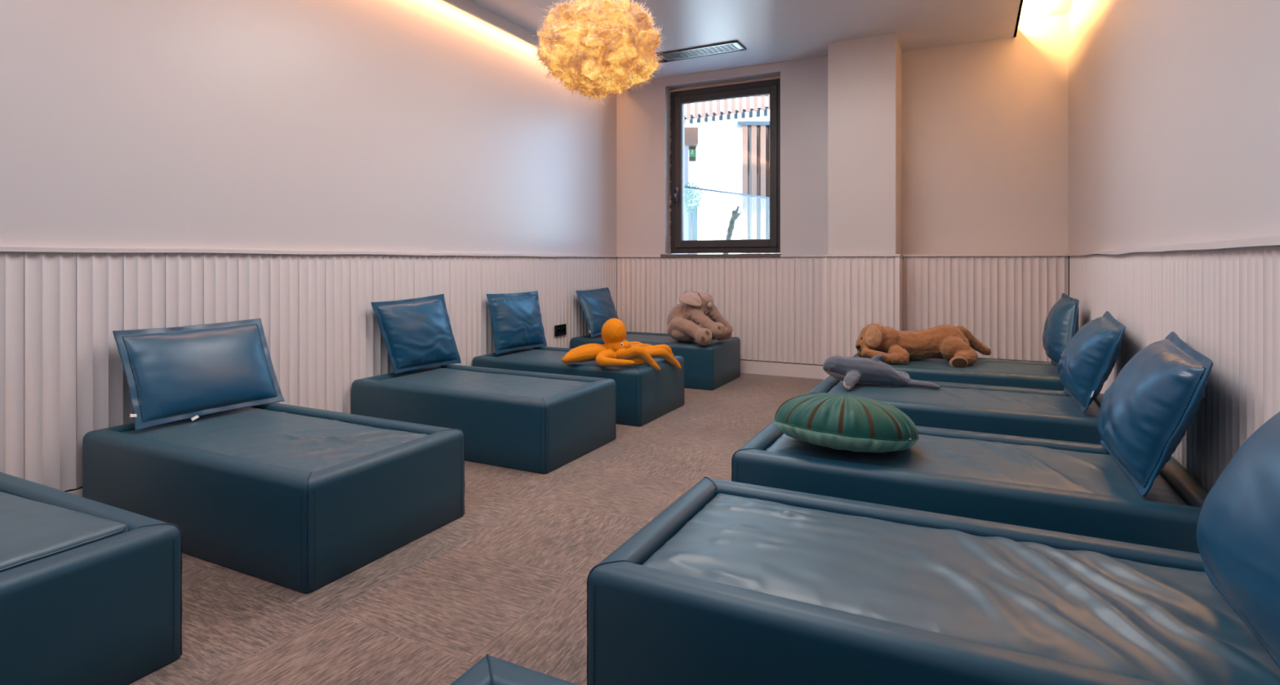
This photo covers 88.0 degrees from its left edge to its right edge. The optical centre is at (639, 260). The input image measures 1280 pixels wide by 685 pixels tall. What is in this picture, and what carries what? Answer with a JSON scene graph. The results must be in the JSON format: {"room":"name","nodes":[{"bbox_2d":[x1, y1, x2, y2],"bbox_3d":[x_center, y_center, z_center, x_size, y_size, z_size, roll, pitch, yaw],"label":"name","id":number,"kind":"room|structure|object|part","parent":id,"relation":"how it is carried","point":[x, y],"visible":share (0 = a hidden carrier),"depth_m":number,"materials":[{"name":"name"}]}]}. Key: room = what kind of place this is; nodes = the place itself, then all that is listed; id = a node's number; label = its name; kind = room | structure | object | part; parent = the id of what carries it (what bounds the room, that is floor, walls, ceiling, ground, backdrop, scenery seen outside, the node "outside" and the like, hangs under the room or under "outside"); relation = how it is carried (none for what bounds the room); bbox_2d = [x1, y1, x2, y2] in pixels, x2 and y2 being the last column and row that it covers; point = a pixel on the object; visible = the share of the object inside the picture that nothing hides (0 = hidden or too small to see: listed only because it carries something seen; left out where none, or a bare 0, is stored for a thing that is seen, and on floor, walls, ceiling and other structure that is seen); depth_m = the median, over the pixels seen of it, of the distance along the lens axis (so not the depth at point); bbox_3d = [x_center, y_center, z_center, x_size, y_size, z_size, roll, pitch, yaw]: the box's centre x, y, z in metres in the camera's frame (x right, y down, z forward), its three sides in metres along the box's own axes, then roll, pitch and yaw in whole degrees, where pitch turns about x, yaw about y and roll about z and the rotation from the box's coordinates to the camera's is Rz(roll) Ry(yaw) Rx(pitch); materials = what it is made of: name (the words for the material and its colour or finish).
{"room":"daycare nap room","nodes":[
{"label":"daycare nap room","id":0,"kind":"room"},
{"bbox_2d":[0,0,616,257],"bbox_3d":[-1.915,-0.550,3.356,0.200,3.100,8.100,0,0,26],"label":"wall","id":1,"kind":"structure","parent":0,"point":[393,126],"depth_m":3.38,"materials":[{"name":"grey paint"}]},
{"bbox_2d":[67,488,82,497],"bbox_3d":[-1.881,0.944,3.177,0.012,0.112,7.410,0,0,26],"label":"baseboard","id":2,"kind":"structure","parent":1,"relation":"attached to","point":[79,491],"depth_m":2.57,"materials":[{"name":"white paint"}]},
{"bbox_2d":[0,251,616,491],"bbox_3d":[-1.882,0.422,3.172,0.017,0.915,7.400,0,0,26],"label":"wall paneling","id":3,"kind":"structure","parent":1,"relation":"attached to","point":[63,379],"depth_m":3.04,"materials":[{"name":"white paint"}]},
{"bbox_2d":[0,246,617,257],"bbox_3d":[-1.870,-0.045,3.183,0.034,0.023,7.430,0,0,26],"label":"trim","id":4,"kind":"structure","parent":1,"relation":"attached to","point":[2,248],"depth_m":3.15,"materials":[{"name":"grey paint"}]},
{"bbox_2d":[442,0,626,90],"bbox_3d":[-1.780,-1.700,3.138,0.015,0.090,7.430,0,0,26],"label":"trim","id":5,"kind":"structure","parent":1,"relation":"attached to","point":[467,6],"depth_m":4.65,"materials":[{"name":"grey paint"}]},
{"bbox_2d":[554,324,566,336],"bbox_3d":[-0.666,0.583,5.577,0.022,0.094,0.160,0,0,26],"label":"wall socket","id":6,"kind":"object","parent":1,"relation":"attached to","point":[559,330],"visible":1,"depth_m":5.56,"materials":[{"name":"black plastic"}]},
{"bbox_2d":[64,256,1069,492],"bbox_3d":[-0.163,0.482,2.421,3.770,1.035,7.590,0,0,26],"label":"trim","id":7,"kind":"structure","parent":1,"relation":"attached to","point":[67,491],"depth_m":5.74,"materials":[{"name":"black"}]},
{"bbox_2d":[128,373,823,684],"bbox_3d":[-0.138,1.060,2.471,4.170,0.120,8.100,0,0,26],"label":"floor","id":8,"kind":"structure","parent":0,"point":[505,579],"depth_m":2.05,"materials":[{"name":"carpet"}]},
{"bbox_2d":[0,471,182,684],"bbox_3d":[-1.889,0.821,1.651,1.306,0.358,0.703,0,0,26],"label":"bed","id":9,"kind":"object","parent":8,"relation":"on","point":[91,591],"visible":1,"depth_m":1.54,"materials":[{"name":"blue leather"}]},
{"bbox_3d":[-1.889,0.703,1.652,1.141,0.122,0.536,0,0,26],"label":"mattress","id":10,"kind":"part","parent":9,"relation":"part of","materials":[{"name":"blue leather"}]},
{"bbox_2d":[82,402,464,593],"bbox_3d":[-1.423,0.825,2.586,1.306,0.350,0.703,0,0,26],"label":"bed","id":11,"kind":"object","parent":8,"relation":"on","point":[300,499],"visible":0.99,"depth_m":2.28,"materials":[{"name":"blue leather"}]},
{"bbox_2d":[112,318,284,431],"bbox_3d":[-1.876,0.468,2.860,0.179,0.388,0.622,0,0,26],"label":"pillow","id":12,"kind":"object","parent":11,"relation":"on","point":[176,373],"visible":1,"depth_m":2.79,"materials":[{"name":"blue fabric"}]},
{"bbox_3d":[-1.424,0.707,2.586,1.141,0.114,0.536,0,0,26],"label":"mattress","id":13,"kind":"part","parent":11,"relation":"part of","materials":[{"name":"blue leather"}]},
{"bbox_2d":[351,364,616,474],"bbox_3d":[-0.868,0.828,3.700,1.306,0.343,0.703,0,0,26],"label":"bed","id":14,"kind":"object","parent":8,"relation":"on","point":[541,423],"visible":1,"depth_m":3.39,"materials":[{"name":"blue leather"}]},
{"bbox_2d":[370,293,461,373],"bbox_3d":[-1.344,0.435,4.019,0.140,0.448,0.632,0,0,30],"label":"pillow","id":15,"kind":"object","parent":14,"relation":"on","point":[417,333],"visible":1,"depth_m":3.97,"materials":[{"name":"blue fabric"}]},
{"bbox_3d":[-0.869,0.715,3.700,1.141,0.099,0.536,0,0,26],"label":"mattress","id":16,"kind":"part","parent":14,"relation":"part of","materials":[{"name":"blue leather"}]},
{"bbox_2d":[449,653,577,684],"bbox_3d":[0.194,0.828,0.520,1.376,0.343,0.703,0,0,26],"label":"bed","id":17,"kind":"object","parent":8,"relation":"on","point":[489,670],"visible":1,"depth_m":1.05,"materials":[{"name":"blue leather"}]},
{"bbox_2d":[471,346,684,426],"bbox_3d":[-0.424,0.828,4.591,1.306,0.343,0.703,0,0,26],"label":"bed","id":18,"kind":"object","parent":8,"relation":"on","point":[645,393],"visible":0.55,"depth_m":4.24,"materials":[{"name":"blue leather"}]},
{"bbox_2d":[486,290,546,354],"bbox_3d":[-0.896,0.446,4.911,0.148,0.425,0.598,0,0,30],"label":"pillow","id":19,"kind":"object","parent":18,"relation":"on","point":[516,317],"visible":1,"depth_m":4.82,"materials":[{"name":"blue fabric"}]},
{"bbox_3d":[-0.425,0.714,4.591,1.141,0.099,0.536,0,0,26],"label":"mattress","id":20,"kind":"part","parent":18,"relation":"part of","materials":[{"name":"blue leather"}]},
{"bbox_2d":[561,318,681,370],"bbox_3d":[-0.100,0.545,4.289,0.772,0.349,0.454,0,0,-38],"label":"octopus","id":21,"kind":"object","parent":18,"relation":"on","point":[616,351],"visible":1,"depth_m":4.21,"materials":[{"name":"orange fabric"}]},
{"bbox_2d":[569,331,740,390],"bbox_3d":[0.133,0.828,5.710,1.306,0.343,0.703,0,0,26],"label":"bed","id":22,"kind":"object","parent":8,"relation":"on","point":[713,365],"visible":0.56,"depth_m":5.26,"materials":[{"name":"blue leather"}]},
{"bbox_2d":[575,287,618,337],"bbox_3d":[-0.351,0.450,5.918,0.194,0.406,0.603,0,0,26],"label":"pillow","id":23,"kind":"object","parent":22,"relation":"on","point":[597,305],"visible":0.83,"depth_m":5.78,"materials":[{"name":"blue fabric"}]},
{"bbox_3d":[0.132,0.715,5.710,1.141,0.099,0.536,0,0,26],"label":"mattress","id":24,"kind":"part","parent":22,"relation":"part of","materials":[{"name":"blue leather"}]},
{"bbox_2d":[666,290,733,345],"bbox_3d":[0.441,0.458,5.384,0.556,0.430,0.504,0,0,26],"label":"elephant","id":25,"kind":"object","parent":22,"relation":"on","point":[697,318],"visible":1,"depth_m":5.32},
{"bbox_2d":[586,476,1279,684],"bbox_3d":[0.651,0.825,1.435,1.378,0.351,0.703,0,0,26],"label":"bed","id":26,"kind":"object","parent":8,"relation":"on","point":[732,583],"visible":0.91,"depth_m":1.33,"materials":[{"name":"blue leather"}]},
{"bbox_2d":[1196,411,1279,668],"bbox_3d":[1.075,0.432,1.068,0.229,0.435,0.692,0,0,26],"label":"pillow","id":27,"kind":"object","parent":26,"relation":"on","point":[1238,526],"visible":1,"depth_m":1.07,"materials":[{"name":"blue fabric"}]},
{"bbox_2d":[808,375,1103,444],"bbox_3d":[1.575,0.828,3.293,1.376,0.344,0.703,0,0,26],"label":"bed","id":28,"kind":"object","parent":8,"relation":"on","point":[1037,413],"visible":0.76,"depth_m":3.04,"materials":[{"name":"blue leather"}]},
{"bbox_2d":[822,354,939,390],"bbox_3d":[1.270,0.585,3.528,0.516,0.166,0.332,0,0,-16],"label":"toy whale","id":29,"kind":"object","parent":28,"relation":"on","point":[851,371],"visible":1,"depth_m":3.51,"materials":[{"name":"fabric"}]},
{"bbox_3d":[1.576,0.710,3.293,1.211,0.108,0.536,0,0,26],"label":"mattress","id":30,"kind":"part","parent":28,"relation":"part of","materials":[{"name":"blue leather"}]},
{"bbox_2d":[1057,311,1125,412],"bbox_3d":[2.039,0.447,3.016,0.224,0.414,0.668,0,0,26],"label":"pillow","id":31,"kind":"object","parent":28,"relation":"on","point":[1087,361],"visible":1,"depth_m":2.85,"materials":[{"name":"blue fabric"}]},
{"bbox_2d":[853,353,1064,391],"bbox_3d":[2.070,0.828,4.287,1.376,0.343,0.703,0,0,26],"label":"bed","id":32,"kind":"object","parent":8,"relation":"on","point":[1041,375],"visible":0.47,"depth_m":4.02,"materials":[{"name":"blue leather"}]},
{"bbox_2d":[855,323,991,367],"bbox_3d":[1.906,0.547,4.367,0.978,0.268,0.416,0,0,1],"label":"dog","id":33,"kind":"object","parent":32,"relation":"on","point":[957,344],"visible":0.98,"depth_m":4.35},
{"bbox_3d":[2.071,0.713,4.286,1.211,0.103,0.536,0,0,26],"label":"mattress","id":34,"kind":"part","parent":32,"relation":"part of","materials":[{"name":"blue leather"}]},
{"bbox_2d":[1042,293,1079,366],"bbox_3d":[2.549,0.429,4.023,0.176,0.451,0.476,0,0,26],"label":"pillow","id":35,"kind":"object","parent":32,"relation":"on","point":[1061,323],"visible":0.7,"depth_m":3.93,"materials":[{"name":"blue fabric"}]},
{"bbox_2d":[731,421,1208,553],"bbox_3d":[1.083,0.827,2.304,1.376,0.346,0.703,0,0,26],"label":"bed","id":36,"kind":"object","parent":8,"relation":"on","point":[1065,486],"visible":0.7,"depth_m":2.07,"materials":[{"name":"blue leather"}]},
{"bbox_2d":[773,392,919,452],"bbox_3d":[0.731,0.569,2.380,0.493,0.189,0.492,0,0,-1],"label":"round cushion","id":37,"kind":"object","parent":36,"relation":"on","point":[837,421],"visible":1,"depth_m":2.20,"materials":[{"name":"fabric"}]},
{"bbox_3d":[0.732,0.611,2.379,0.492,0.106,0.486,0,0,26],"label":"panel","id":38,"kind":"part","parent":37,"relation":"part of","materials":[{"name":"green fabric"}]},
{"bbox_3d":[1.083,0.709,2.304,1.211,0.110,0.536,0,0,26],"label":"mattress","id":39,"kind":"part","parent":36,"relation":"part of","materials":[{"name":"blue leather"}]},
{"bbox_2d":[1097,331,1213,497],"bbox_3d":[1.538,0.444,2.020,0.224,0.424,0.683,0,0,31],"label":"pillow","id":40,"kind":"object","parent":36,"relation":"on","point":[1148,410],"visible":1,"depth_m":1.85,"materials":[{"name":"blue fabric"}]},
{"bbox_2d":[469,0,1023,79],"bbox_3d":[-0.260,-1.758,2.470,3.303,0.045,7.590,0,0,26],"label":"ceiling","id":41,"kind":"structure","parent":0,"point":[770,31],"depth_m":4.82,"materials":[{"name":"white paint"}]},
{"bbox_2d":[531,0,666,104],"bbox_3d":[-0.175,-1.188,2.704,0.560,1.094,0.541,0,0,4],"label":"lamp","id":42,"kind":"object","parent":41,"relation":"hanging from","point":[598,49],"visible":1,"depth_m":2.53,"materials":[{"name":"yellow fabric"}]},
{"bbox_2d":[656,40,746,62],"bbox_3d":[0.174,-1.731,5.651,1.450,0.016,0.226,0,0,28],"label":"ceiling vent","id":43,"kind":"object","parent":41,"relation":"attached to","point":[733,46],"visible":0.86,"depth_m":5.47,"materials":[{"name":"grey metal"}]},
{"bbox_2d":[616,13,1068,257],"bbox_3d":[1.563,-0.550,5.886,3.770,3.100,0.470,0,0,26],"label":"wall","id":44,"kind":"structure","parent":0,"point":[984,125],"depth_m":5.37,"materials":[{"name":"grey paint"}]},
{"bbox_2d":[617,255,660,257],"bbox_3d":[-0.017,-0.044,6.388,0.493,0.020,0.040,0,0,26],"label":"trim","id":45,"kind":"structure","parent":44,"relation":"attached to","point":[618,255],"depth_m":6.36,"materials":[{"name":"grey paint"}]},
{"bbox_2d":[617,256,823,364],"bbox_3d":[0.696,0.422,6.031,2.048,0.915,0.017,0,0,26],"label":"wall paneling","id":46,"kind":"structure","parent":44,"relation":"attached to","point":[774,305],"depth_m":5.89,"materials":[{"name":"white paint"}]},
{"bbox_2d":[660,75,781,257],"bbox_3d":[0.762,-0.845,6.120,1.142,1.620,0.265,0,0,26],"label":"window","id":47,"kind":"structure","parent":44,"relation":"in","point":[771,86],"depth_m":6.12,"materials":[{"name":"black paint"}]},
{"bbox_3d":[0.341,-0.622,6.303,0.028,0.155,0.064,0,0,26],"label":"handle","id":48,"kind":"part","parent":47,"relation":"part of","materials":[{"name":"grey metal"}]},
{"bbox_3d":[0.751,-0.049,6.097,1.142,0.028,0.215,0,0,26],"label":"sill","id":49,"kind":"part","parent":47,"relation":"part of","materials":[{"name":"grey stone"}]},
{"bbox_2d":[740,360,830,379],"bbox_3d":[1.367,0.944,5.503,3.720,0.112,0.357,0,0,26],"label":"baseboard","id":50,"kind":"structure","parent":44,"relation":"attached to","point":[814,371],"depth_m":5.75,"materials":[{"name":"white paint"}]},
{"bbox_2d":[780,254,822,257],"bbox_3d":[1.428,-0.044,5.668,0.473,0.018,0.040,0,0,26],"label":"trim","id":51,"kind":"structure","parent":44,"relation":"attached to","point":[781,255],"depth_m":5.69,"materials":[{"name":"grey paint"}]},
{"bbox_2d":[827,32,899,253],"bbox_3d":[1.798,-0.378,5.313,0.504,2.755,0.345,0,0,26],"label":"wall pier","id":52,"kind":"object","parent":44,"relation":"attached to","point":[864,73],"visible":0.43,"depth_m":5.15,"materials":[{"name":"grey paint"}]},
{"bbox_2d":[822,253,900,256],"bbox_3d":[1.712,-0.044,5.141,0.574,0.018,0.040,0,0,26],"label":"trim","id":53,"kind":"structure","parent":52,"relation":"attached to","point":[824,255],"depth_m":5.12,"materials":[{"name":"grey paint"}]},
{"bbox_2d":[823,256,902,379],"bbox_3d":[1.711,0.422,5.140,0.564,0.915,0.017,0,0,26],"label":"trim","id":54,"kind":"structure","parent":52,"relation":"attached to","point":[861,290],"depth_m":5.16,"materials":[{"name":"white paint"}]},
{"bbox_2d":[902,253,1066,256],"bbox_3d":[2.627,-0.044,5.103,1.168,0.018,0.302,0,0,26],"label":"trim","id":55,"kind":"structure","parent":44,"relation":"attached to","point":[904,255],"depth_m":4.96,"materials":[{"name":"grey paint"}]},
{"bbox_2d":[902,256,1068,361],"bbox_3d":[2.568,0.422,4.986,1.108,0.915,0.017,0,0,26],"label":"trim","id":56,"kind":"structure","parent":44,"relation":"attached to","point":[1005,302],"depth_m":4.96,"materials":[{"name":"white paint"}]},
{"bbox_2d":[1019,0,1073,19],"bbox_3d":[-0.093,-1.980,2.560,3.770,0.240,7.900,0,0,26],"label":"ceiling","id":57,"kind":"structure","parent":0,"point":[1031,9],"depth_m":4.89,"materials":[{"name":"grey paint"}]},
{"bbox_2d":[1068,0,1279,254],"bbox_3d":[1.639,-0.550,1.586,0.200,3.100,8.100,0,0,26],"label":"wall","id":58,"kind":"structure","parent":0,"point":[1174,105],"depth_m":2.43,"materials":[{"name":"grey paint"}]},
{"bbox_2d":[1062,235,1279,256],"bbox_3d":[1.505,-0.045,1.591,0.045,0.031,7.590,0,0,26],"label":"trim","id":59,"kind":"structure","parent":58,"relation":"attached to","point":[1265,241],"depth_m":1.99,"materials":[{"name":"grey paint"}]},
{"bbox_2d":[1069,245,1279,491],"bbox_3d":[1.441,0.422,1.461,0.017,0.915,7.300,0,0,26],"label":"wall paneling","id":60,"kind":"structure","parent":58,"relation":"attached to","point":[1224,304],"depth_m":1.96,"materials":[{"name":"white paint"}]},
{"label":"outside","id":61,"kind":"structure","parent":0,"visible":0},
{"bbox_3d":[0.484,0.090,12.187,18.000,0.100,9.750,0,0,26],"label":"terrace","id":62,"kind":"object","parent":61,"visible":0},
{"bbox_2d":[684,146,688,253],"bbox_3d":[0.612,-0.741,9.000,0.086,1.603,0.080,0,0,0],"label":"slim post","id":63,"kind":"object","parent":62,"relation":"on","point":[686,148],"visible":0.29,"depth_m":8.96,"materials":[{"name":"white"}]},
{"bbox_2d":[684,127,697,161],"bbox_3d":[0.533,-1.595,9.200,0.502,0.423,0.500,0,0,0],"label":"soffit box","id":64,"kind":"object","parent":63,"relation":"on","point":[691,134],"visible":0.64,"depth_m":8.95,"materials":[{"name":"brown"}]},
{"bbox_3d":[0.533,-1.692,9.200,0.502,0.229,0.500,0,0,0],"label":"soffit panel","id":65,"kind":"part","parent":64,"relation":"part of","materials":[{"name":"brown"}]},
{"bbox_2d":[688,149,695,156],"bbox_3d":[0.720,-1.492,9.159,0.083,0.104,0.027,0,0,0],"label":"exit sign","id":66,"kind":"object","parent":64,"relation":"attached to","point":[691,152],"visible":1,"depth_m":9.15,"materials":[{"name":"green"}]},
{"bbox_2d":[688,205,697,253],"bbox_3d":[0.537,-0.348,9.200,0.511,0.820,0.100,0,0,0],"label":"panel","id":67,"kind":"object","parent":62,"relation":"on","point":[694,215],"visible":0.07,"depth_m":9.15,"materials":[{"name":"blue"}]},
{"bbox_2d":[684,181,703,253],"bbox_3d":[0.667,-0.500,8.698,0.332,1.081,0.331,0,0,26],"label":"tree","id":68,"kind":"object","parent":62,"relation":"on","point":[688,197],"visible":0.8,"depth_m":8.67,"materials":[{"name":"green plant"}]},
{"bbox_3d":[0.673,-0.392,8.697,0.055,0.866,0.040,0,0,26],"label":"stem","id":69,"kind":"part","parent":68,"relation":"part of","materials":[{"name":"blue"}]},
{"bbox_2d":[684,186,769,199],"bbox_3d":[1.106,-0.399,7.850,2.325,0.877,0.022,0,0,-40],"label":"railing","id":70,"kind":"object","parent":62,"relation":"on","point":[686,187],"visible":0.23,"depth_m":7.75,"materials":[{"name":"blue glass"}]},
{"bbox_2d":[723,205,741,253],"bbox_3d":[0.946,-0.250,6.901,0.221,0.648,0.076,0,0,1],"label":"branch","id":71,"kind":"object","parent":62,"relation":"on","point":[735,215],"visible":0.49,"depth_m":6.88,"materials":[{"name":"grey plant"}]},
{"bbox_2d":[697,97,769,253],"bbox_3d":[2.155,-1.980,10.629,2.566,4.040,0.250,0,0,26],"label":"wall","id":72,"kind":"structure","parent":62,"relation":"on","point":[718,147],"depth_m":10.90,"materials":[{"name":"white paint"}]},
{"bbox_2d":[735,120,780,253],"bbox_3d":[1.897,-0.935,9.037,1.203,1.940,0.455,0,0,0],"label":"screen","id":73,"kind":"object","parent":62,"relation":"on","point":[754,135],"visible":0.23,"depth_m":8.82,"materials":[{"name":"brown"}]},
{"bbox_3d":[1.850,-1.833,8.900,1.108,0.051,0.180,0,0,0],"label":"rail","id":74,"kind":"part","parent":73,"relation":"part of","materials":[{"name":"grey metal"}]},
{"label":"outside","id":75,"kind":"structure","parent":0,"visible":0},
{"bbox_2d":[684,94,769,124],"bbox_3d":[1.281,-2.159,8.550,2.192,0.842,0.550,0,0,0],"label":"pergola","id":76,"kind":"object","parent":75,"point":[696,116],"visible":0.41,"depth_m":8.28,"materials":[{"name":"grey metal"}]},
{"bbox_3d":[1.137,-1.870,8.360,1.766,0.264,0.032,0,0,0],"label":"rod","id":77,"kind":"part","parent":76,"relation":"part of","materials":[{"name":"grey metal"}]}
]}

